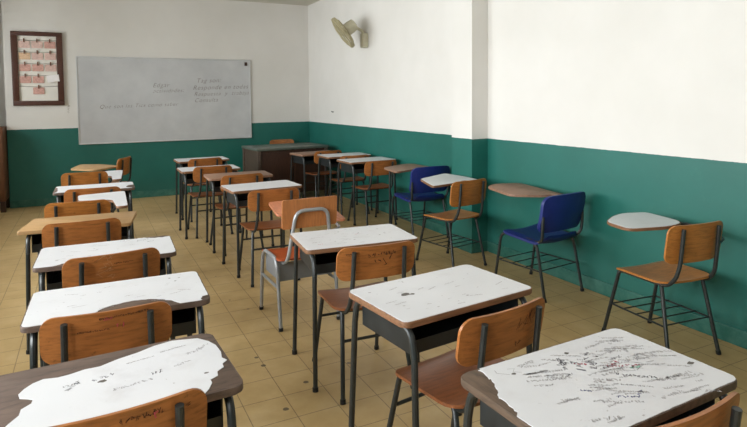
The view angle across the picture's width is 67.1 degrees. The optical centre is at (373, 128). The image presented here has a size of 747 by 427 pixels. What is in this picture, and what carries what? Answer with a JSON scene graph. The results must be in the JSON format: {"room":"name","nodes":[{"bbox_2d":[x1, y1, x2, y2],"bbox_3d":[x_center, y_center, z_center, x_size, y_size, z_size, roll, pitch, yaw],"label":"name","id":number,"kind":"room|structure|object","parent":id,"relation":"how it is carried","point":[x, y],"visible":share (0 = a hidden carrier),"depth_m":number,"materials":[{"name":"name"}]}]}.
{"room":"classroom","nodes":[
{"label":"classroom","id":0,"kind":"room"},
{"bbox_2d":[0,0,309,200],"bbox_3d":[-3.863,-0.511,9.069,5.690,3.155,0.801,-2,4,-27],"label":"wall","id":1,"kind":"structure","parent":0,"point":[43,145],"depth_m":8.80,"materials":[{"name":"paint"}]},
{"bbox_2d":[10,31,64,105],"bbox_3d":[-4.822,-0.860,8.095,0.640,1.054,0.040,-2,4,-27],"label":"picture frame","id":2,"kind":"object","parent":1,"relation":"attached to","point":[36,57],"visible":1,"depth_m":8.09,"materials":[{"name":"brown wood"}]},
{"bbox_2d":[10,186,211,207],"bbox_3d":[-3.159,1.012,9.046,4.526,0.104,0.014,-2,4,-27],"label":"baseboard","id":3,"kind":"structure","parent":1,"relation":"attached to","point":[165,192],"depth_m":8.77,"materials":[{"name":"green paint"}]},
{"bbox_2d":[76,56,251,144],"bbox_3d":[-3.228,-0.458,8.927,2.598,1.312,0.030,-2,4,-27],"label":"whiteboard","id":4,"kind":"object","parent":1,"relation":"attached to","point":[120,99],"visible":1,"depth_m":8.87,"materials":[{"name":"ceramic"}]},
{"bbox_2d":[232,0,319,5],"bbox_3d":[-1.343,-1.893,3.965,6.090,0.120,12.050,-2,4,-27],"label":"ceiling","id":5,"kind":"structure","parent":0,"point":[291,2],"depth_m":9.46,"materials":[{"name":"paint"}]},
{"bbox_2d":[0,190,746,426],"bbox_3d":[-1.314,1.367,4.144,6.090,0.100,12.050,-2,4,-27],"label":"floor","id":6,"kind":"structure","parent":0,"point":[277,391],"depth_m":3.80,"materials":[{"name":"yellow tile"}]},
{"bbox_2d":[0,126,9,212],"bbox_3d":[-5.522,0.572,7.711,0.840,1.170,0.485,-2,4,-27],"label":"base cabinet","id":7,"kind":"object","parent":6,"relation":"on","point":[4,171],"visible":0.98,"depth_m":7.74,"materials":[{"name":"brown wood"}]},
{"bbox_2d":[17,211,136,354],"bbox_3d":[-1.915,0.975,3.721,0.667,0.741,0.501,-2,3,-22],"label":"student desk","id":8,"kind":"object","parent":6,"relation":"on","point":[33,229],"visible":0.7,"depth_m":3.64,"materials":[{"name":"brown wood"}]},
{"bbox_2d":[31,226,127,252],"bbox_3d":[-1.910,0.688,3.711,0.540,0.118,0.335,-2,3,-22],"label":"tray","id":9,"kind":"object","parent":8,"relation":"on","point":[36,238],"depth_m":3.62,"materials":[{"name":"black metal"}]},
{"bbox_2d":[42,218,120,247],"bbox_3d":[-1.866,0.948,3.630,0.428,0.809,0.558,-2,4,-28],"label":"wooden chair","id":10,"kind":"object","parent":6,"relation":"on","point":[107,229],"visible":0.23,"depth_m":3.38,"materials":[{"name":"brown wood"}]},
{"bbox_2d":[44,191,127,217],"bbox_3d":[-2.164,0.917,4.292,0.544,0.803,0.726,-2,3,-25],"label":"chair","id":11,"kind":"object","parent":6,"relation":"on","point":[99,203],"visible":0.35,"depth_m":4.11,"materials":[{"name":"orange wood"}]},
{"bbox_2d":[61,170,122,185],"bbox_3d":[-2.922,0.835,5.908,0.592,0.803,0.794,-2,4,-27],"label":"chair","id":12,"kind":"object","parent":6,"relation":"on","point":[97,177],"visible":0.29,"depth_m":5.74,"materials":[{"name":"orange wood"}]},
{"bbox_2d":[64,186,120,212],"bbox_3d":[-2.425,0.883,4.904,0.428,0.809,0.558,-2,3,-26],"label":"wooden chair","id":13,"kind":"object","parent":6,"relation":"on","point":[70,195],"visible":0.23,"depth_m":4.63,"materials":[{"name":"brown wood"}]},
{"bbox_2d":[53,182,134,231],"bbox_3d":[-2.530,0.901,5.147,0.650,0.742,0.501,-2,3,-26],"label":"student desk","id":14,"kind":"object","parent":6,"relation":"on","point":[59,191],"visible":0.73,"depth_m":5.10,"materials":[{"name":"white laminate"}]},
{"bbox_2d":[60,191,128,202],"bbox_3d":[-2.533,0.615,5.133,0.540,0.118,0.335,-2,3,-26],"label":"tray","id":15,"kind":"object","parent":14,"relation":"on","point":[127,192],"depth_m":5.10,"materials":[{"name":"black metal"}]},
{"bbox_2d":[71,156,131,211],"bbox_3d":[-3.445,0.777,7.055,0.643,0.803,0.716,-1,3,-3],"label":"chair","id":16,"kind":"object","parent":6,"relation":"on","point":[125,164],"visible":0.43,"depth_m":7.05,"materials":[{"name":"orange wood"}]},
{"bbox_2d":[32,236,176,366],"bbox_3d":[-1.396,1.009,2.990,0.650,0.743,0.501,-2,3,-25],"label":"student desk","id":17,"kind":"object","parent":6,"relation":"on","point":[49,261],"visible":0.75,"depth_m":2.94,"materials":[{"name":"white laminate"}]},
{"bbox_2d":[46,258,165,289],"bbox_3d":[-1.400,0.723,2.977,0.540,0.118,0.335,-2,3,-25],"label":"tray","id":18,"kind":"object","parent":17,"relation":"on","point":[53,278],"depth_m":2.91,"materials":[{"name":"black metal"}]},
{"bbox_2d":[39,301,171,364],"bbox_3d":[-1.042,1.025,2.233,0.428,0.793,0.558,-2,3,-26],"label":"wooden chair","id":19,"kind":"object","parent":6,"relation":"on","point":[66,338],"visible":0.45,"depth_m":1.98,"materials":[{"name":"brown wood"}]},
{"bbox_2d":[62,247,159,287],"bbox_3d":[-1.363,0.982,2.899,0.428,0.812,0.558,-3,4,-33],"label":"wooden chair","id":20,"kind":"object","parent":6,"relation":"on","point":[140,263],"visible":0.32,"depth_m":2.66,"materials":[{"name":"brown wood"}]},
{"bbox_2d":[20,271,209,368],"bbox_3d":[-1.020,1.044,2.298,0.650,0.743,0.501,-2,3,-25],"label":"student desk","id":21,"kind":"object","parent":6,"relation":"on","point":[185,292],"visible":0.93,"depth_m":2.25,"materials":[{"name":"white laminate"}]},
{"bbox_2d":[39,307,195,360],"bbox_3d":[-1.024,0.758,2.285,0.540,0.118,0.335,-2,3,-25],"label":"tray","id":22,"kind":"object","parent":21,"relation":"on","point":[183,320],"depth_m":2.25,"materials":[{"name":"black metal"}]},
{"bbox_2d":[0,334,242,426],"bbox_3d":[-0.734,1.080,1.600,0.650,0.743,0.501,-2,4,-29],"label":"student desk","id":23,"kind":"object","parent":6,"relation":"on","point":[98,385],"visible":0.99,"depth_m":1.57,"materials":[{"name":"white laminate"}]},
{"bbox_2d":[207,399,222,426],"bbox_3d":[-0.738,0.794,1.587,0.540,0.118,0.335,-2,4,-29],"label":"tray","id":24,"kind":"object","parent":23,"relation":"on","point":[214,408],"depth_m":1.59,"materials":[{"name":"black metal"}]},
{"bbox_2d":[50,388,206,426],"bbox_3d":[-0.734,1.058,1.583,0.428,0.793,0.558,-2,4,-31],"label":"wooden chair","id":25,"kind":"object","parent":6,"relation":"on","point":[186,408],"visible":1,"depth_m":1.40,"materials":[{"name":"brown wood"}]},
{"bbox_2d":[174,156,228,219],"bbox_3d":[-2.276,0.771,7.480,0.650,0.742,0.501,-2,4,-28],"label":"student desk","id":26,"kind":"object","parent":6,"relation":"on","point":[183,162],"visible":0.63,"depth_m":7.46,"materials":[{"name":"white laminate"}]},
{"bbox_2d":[178,161,224,167],"bbox_3d":[-2.279,0.484,7.467,0.540,0.118,0.335,-2,4,-28],"label":"tray","id":27,"kind":"object","parent":26,"relation":"on","point":[223,162],"depth_m":7.46,"materials":[{"name":"black metal"}]},
{"bbox_2d":[181,157,222,221],"bbox_3d":[-2.238,0.757,7.313,0.428,0.793,0.558,-3,4,-33],"label":"wooden chair","id":28,"kind":"object","parent":6,"relation":"on","point":[203,161],"visible":0.46,"depth_m":7.09,"materials":[{"name":"brown wood"}]},
{"bbox_2d":[177,164,241,238],"bbox_3d":[-1.893,0.821,6.498,0.650,0.742,0.501,-2,4,-27],"label":"student desk","id":29,"kind":"object","parent":6,"relation":"on","point":[187,172],"visible":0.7,"depth_m":6.43,"materials":[{"name":"white laminate"}]},
{"bbox_2d":[182,170,234,183],"bbox_3d":[-1.897,0.535,6.485,0.540,0.118,0.335,-2,4,-27],"label":"tray","id":30,"kind":"object","parent":29,"relation":"on","point":[189,176],"depth_m":6.26,"materials":[{"name":"black metal"}]},
{"bbox_2d":[187,165,233,238],"bbox_3d":[-1.891,0.799,6.481,0.428,0.793,0.558,-2,4,-29],"label":"wooden chair","id":31,"kind":"object","parent":6,"relation":"on","point":[198,172],"visible":0.64,"depth_m":6.27,"materials":[{"name":"brown wood"}]},
{"bbox_2d":[209,173,263,255],"bbox_3d":[-1.409,0.834,5.773,0.428,0.793,0.558,-2,4,-32],"label":"wooden chair","id":32,"kind":"object","parent":6,"relation":"on","point":[254,177],"visible":0.42,"depth_m":5.58,"materials":[{"name":"brown wood"}]},
{"bbox_2d":[203,170,273,253],"bbox_3d":[-1.416,0.850,5.922,0.650,0.741,0.501,-2,3,-25],"label":"student desk","id":33,"kind":"object","parent":6,"relation":"on","point":[214,180],"visible":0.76,"depth_m":5.86,"materials":[{"name":"brown wood"}]},
{"bbox_2d":[209,177,266,191],"bbox_3d":[-1.420,0.562,5.909,0.540,0.118,0.335,-2,3,-25],"label":"tray","id":34,"kind":"object","parent":33,"relation":"on","point":[217,184],"depth_m":5.81,"materials":[{"name":"black metal"}]},
{"bbox_2d":[220,180,301,277],"bbox_3d":[-1.020,0.887,5.160,0.650,0.742,0.501,-2,4,-30],"label":"student desk","id":35,"kind":"object","parent":6,"relation":"on","point":[237,194],"visible":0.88,"depth_m":5.08,"materials":[{"name":"white laminate"}]},
{"bbox_2d":[227,192,248,206],"bbox_3d":[-1.024,0.601,5.146,0.540,0.118,0.335,-2,4,-30],"label":"tray","id":36,"kind":"object","parent":35,"relation":"on","point":[242,198],"depth_m":5.03,"materials":[{"name":"black metal"}]},
{"bbox_2d":[240,187,299,286],"bbox_3d":[-0.914,0.880,4.859,0.428,0.793,0.558,-2,3,-25],"label":"wooden chair","id":37,"kind":"object","parent":6,"relation":"on","point":[258,200],"visible":0.67,"depth_m":4.63,"materials":[{"name":"brown wood"}]},
{"bbox_2d":[270,139,293,181],"bbox_3d":[-1.466,0.612,9.474,0.428,0.831,0.558,-2,4,-27],"label":"wooden chair","id":38,"kind":"object","parent":6,"relation":"on","point":[281,141],"visible":0.14,"depth_m":9.69,"materials":[{"name":"brown wood"}]},
{"bbox_2d":[242,142,328,195],"bbox_3d":[-1.374,0.661,8.794,1.160,0.800,0.720,-2,4,-31],"label":"desk","id":39,"kind":"object","parent":6,"relation":"on","point":[275,159],"visible":0.67,"depth_m":8.51,"materials":[{"name":"brown wood"}]},
{"bbox_2d":[259,195,344,331],"bbox_3d":[-0.538,0.873,4.181,0.626,0.872,0.922,-2,4,-28],"label":"chair","id":40,"kind":"object","parent":6,"relation":"on","point":[312,211],"visible":0.71,"depth_m":3.78,"materials":[{"name":"red wood"}]},
{"bbox_2d":[290,150,342,202],"bbox_3d":[-0.844,0.717,8.235,0.650,0.741,0.501,-3,4,-34],"label":"student desk","id":41,"kind":"object","parent":6,"relation":"on","point":[303,158],"visible":0.49,"depth_m":8.09,"materials":[{"name":"brown wood"}]},
{"bbox_2d":[294,156,315,163],"bbox_3d":[-0.848,0.430,8.221,0.540,0.118,0.335,-3,4,-34],"label":"tray","id":42,"kind":"object","parent":41,"relation":"on","point":[297,159],"depth_m":8.07,"materials":[{"name":"black metal"}]},
{"bbox_2d":[302,150,342,204],"bbox_3d":[-0.752,0.696,8.173,0.428,0.793,0.558,-2,4,-31],"label":"wooden chair","id":43,"kind":"object","parent":6,"relation":"on","point":[316,158],"visible":0.57,"depth_m":8.02,"materials":[{"name":"brown wood"}]},
{"bbox_2d":[317,152,372,210],"bbox_3d":[-0.399,0.733,7.709,0.650,0.759,0.501,-2,4,-27],"label":"student desk","id":44,"kind":"object","parent":6,"relation":"on","point":[328,160],"visible":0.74,"depth_m":7.64,"materials":[{"name":"white laminate"}]},
{"bbox_2d":[321,158,339,167],"bbox_3d":[-0.403,0.438,7.695,0.540,0.118,0.335,-2,4,-27],"label":"tray","id":45,"kind":"object","parent":44,"relation":"on","point":[325,162],"depth_m":7.58,"materials":[{"name":"black metal"}]},
{"bbox_2d":[328,155,369,215],"bbox_3d":[-0.347,0.729,7.516,0.428,0.793,0.558,-2,4,-28],"label":"wooden chair","id":46,"kind":"object","parent":6,"relation":"on","point":[357,178],"visible":0.61,"depth_m":7.35,"materials":[{"name":"brown wood"}]},
{"bbox_2d":[290,224,419,392],"bbox_3d":[-0.115,0.984,3.250,0.650,0.743,0.501,-2,3,-21],"label":"student desk","id":47,"kind":"object","parent":6,"relation":"on","point":[319,249],"visible":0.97,"depth_m":3.16,"materials":[{"name":"white laminate"}]},
{"bbox_2d":[300,249,337,273],"bbox_3d":[-0.118,0.698,3.236,0.540,0.118,0.335,-2,3,-21],"label":"tray","id":48,"kind":"object","parent":47,"relation":"on","point":[325,262],"depth_m":3.17,"materials":[{"name":"black metal"}]},
{"bbox_2d":[312,241,414,404],"bbox_3d":[-0.066,0.969,3.094,0.428,0.793,0.558,-2,3,-22],"label":"wooden chair","id":49,"kind":"object","parent":6,"relation":"on","point":[353,264],"visible":0.73,"depth_m":2.86,"materials":[{"name":"brown wood"}]},
{"bbox_2d":[337,157,397,225],"bbox_3d":[-0.088,0.764,7.094,0.650,0.759,0.501,-2,4,-30],"label":"student desk","id":50,"kind":"object","parent":6,"relation":"on","point":[354,166],"visible":0.74,"depth_m":7.04,"materials":[{"name":"white laminate"}]},
{"bbox_2d":[341,163,364,173],"bbox_3d":[-0.092,0.469,7.080,0.540,0.118,0.335,-2,4,-30],"label":"tray","id":51,"kind":"object","parent":50,"relation":"on","point":[359,168],"depth_m":6.96,"materials":[{"name":"black metal"}]},
{"bbox_2d":[347,160,396,225],"bbox_3d":[-0.018,0.761,6.876,0.428,0.793,0.558,-2,4,-29],"label":"wooden chair","id":52,"kind":"object","parent":6,"relation":"on","point":[372,168],"visible":0.84,"depth_m":6.67,"materials":[{"name":"brown wood"}]},
{"bbox_2d":[384,164,449,236],"bbox_3d":[0.425,0.783,6.311,0.570,0.803,0.793,-2,4,-27],"label":"chair","id":53,"kind":"object","parent":6,"relation":"on","point":[419,191],"visible":0.91,"depth_m":6.06,"materials":[{"name":"plastic"}]},
{"bbox_2d":[349,265,531,426],"bbox_3d":[0.281,1.030,2.338,0.663,0.743,0.501,-3,4,-33],"label":"student desk","id":54,"kind":"object","parent":6,"relation":"on","point":[419,313],"visible":0.98,"depth_m":2.25,"materials":[{"name":"white laminate"}]},
{"bbox_2d":[362,298,517,353],"bbox_3d":[0.277,0.744,2.325,0.551,0.118,0.335,-3,4,-33],"label":"tray","id":55,"kind":"object","parent":54,"relation":"on","point":[432,335],"depth_m":2.22,"materials":[{"name":"black metal"}]},
{"bbox_2d":[415,174,486,266],"bbox_3d":[0.657,0.842,5.192,0.618,0.803,0.652,-3,4,-35],"label":"chair","id":56,"kind":"object","parent":6,"relation":"on","point":[465,191],"visible":1,"depth_m":5.03,"materials":[{"name":"orange wood"}]},
{"bbox_2d":[387,297,544,426],"bbox_3d":[0.339,1.014,2.202,0.428,0.793,0.558,-3,4,-34],"label":"wooden chair","id":57,"kind":"object","parent":6,"relation":"on","point":[482,341],"visible":0.69,"depth_m":2.02,"materials":[{"name":"brown wood"}]},
{"bbox_2d":[488,183,585,302],"bbox_3d":[1.256,0.871,4.573,0.493,0.803,0.821,-3,4,-33],"label":"chair","id":58,"kind":"object","parent":6,"relation":"on","point":[559,212],"visible":0.98,"depth_m":4.33,"materials":[{"name":"plastic"}]},
{"bbox_2d":[461,328,736,426],"bbox_3d":[0.634,1.067,1.605,0.676,0.743,0.501,-2,4,-29],"label":"student desk","id":59,"kind":"object","parent":6,"relation":"on","point":[614,377],"visible":0.98,"depth_m":1.55,"materials":[{"name":"white laminate"}]},
{"bbox_2d":[480,399,714,426],"bbox_3d":[0.630,0.781,1.591,0.562,0.118,0.335,-2,4,-29],"label":"tray","id":60,"kind":"object","parent":59,"relation":"on","point":[489,417],"depth_m":1.58,"materials":[{"name":"black metal"}]},
{"bbox_2d":[601,212,723,354],"bbox_3d":[1.761,0.926,3.495,0.547,0.803,0.633,-2,3,-21],"label":"chair","id":61,"kind":"object","parent":6,"relation":"on","point":[685,242],"visible":0.98,"depth_m":3.33,"materials":[{"name":"orange wood"}]},
{"bbox_2d":[657,391,742,426],"bbox_3d":[0.638,1.047,1.558,0.428,0.793,0.558,-2,4,-28],"label":"wooden chair","id":62,"kind":"object","parent":6,"relation":"on","point":[727,412],"visible":1,"depth_m":1.35,"materials":[{"name":"brown wood"}]},
{"bbox_2d":[308,0,746,331],"bbox_3d":[1.300,-0.355,5.378,0.200,3.155,12.050,-2,4,-27],"label":"wall","id":63,"kind":"structure","parent":0,"point":[633,106],"depth_m":4.48,"materials":[{"name":"paint"}]},
{"bbox_2d":[331,17,367,47],"bbox_3d":[-0.378,-1.313,7.738,0.412,0.417,0.558,2,4,36],"label":"wall fan","id":64,"kind":"object","parent":63,"relation":"attached to","point":[350,26],"visible":1,"depth_m":7.63,"materials":[{"name":"beige plastic"}]},
{"bbox_2d":[452,0,487,242],"bbox_3d":[0.957,-0.365,5.625,0.190,3.155,0.340,-2,4,-27],"label":"pillar","id":65,"kind":"structure","parent":63,"relation":"attached to","point":[469,17],"depth_m":5.52,"materials":[{"name":"paint"}]},
{"bbox_2d":[328,186,746,348],"bbox_3d":[1.272,1.189,5.097,0.204,0.104,11.036,-2,4,-27],"label":"baseboard","id":66,"kind":"structure","parent":63,"relation":"attached to","point":[732,335],"depth_m":4.41,"materials":[{"name":"green paint"}]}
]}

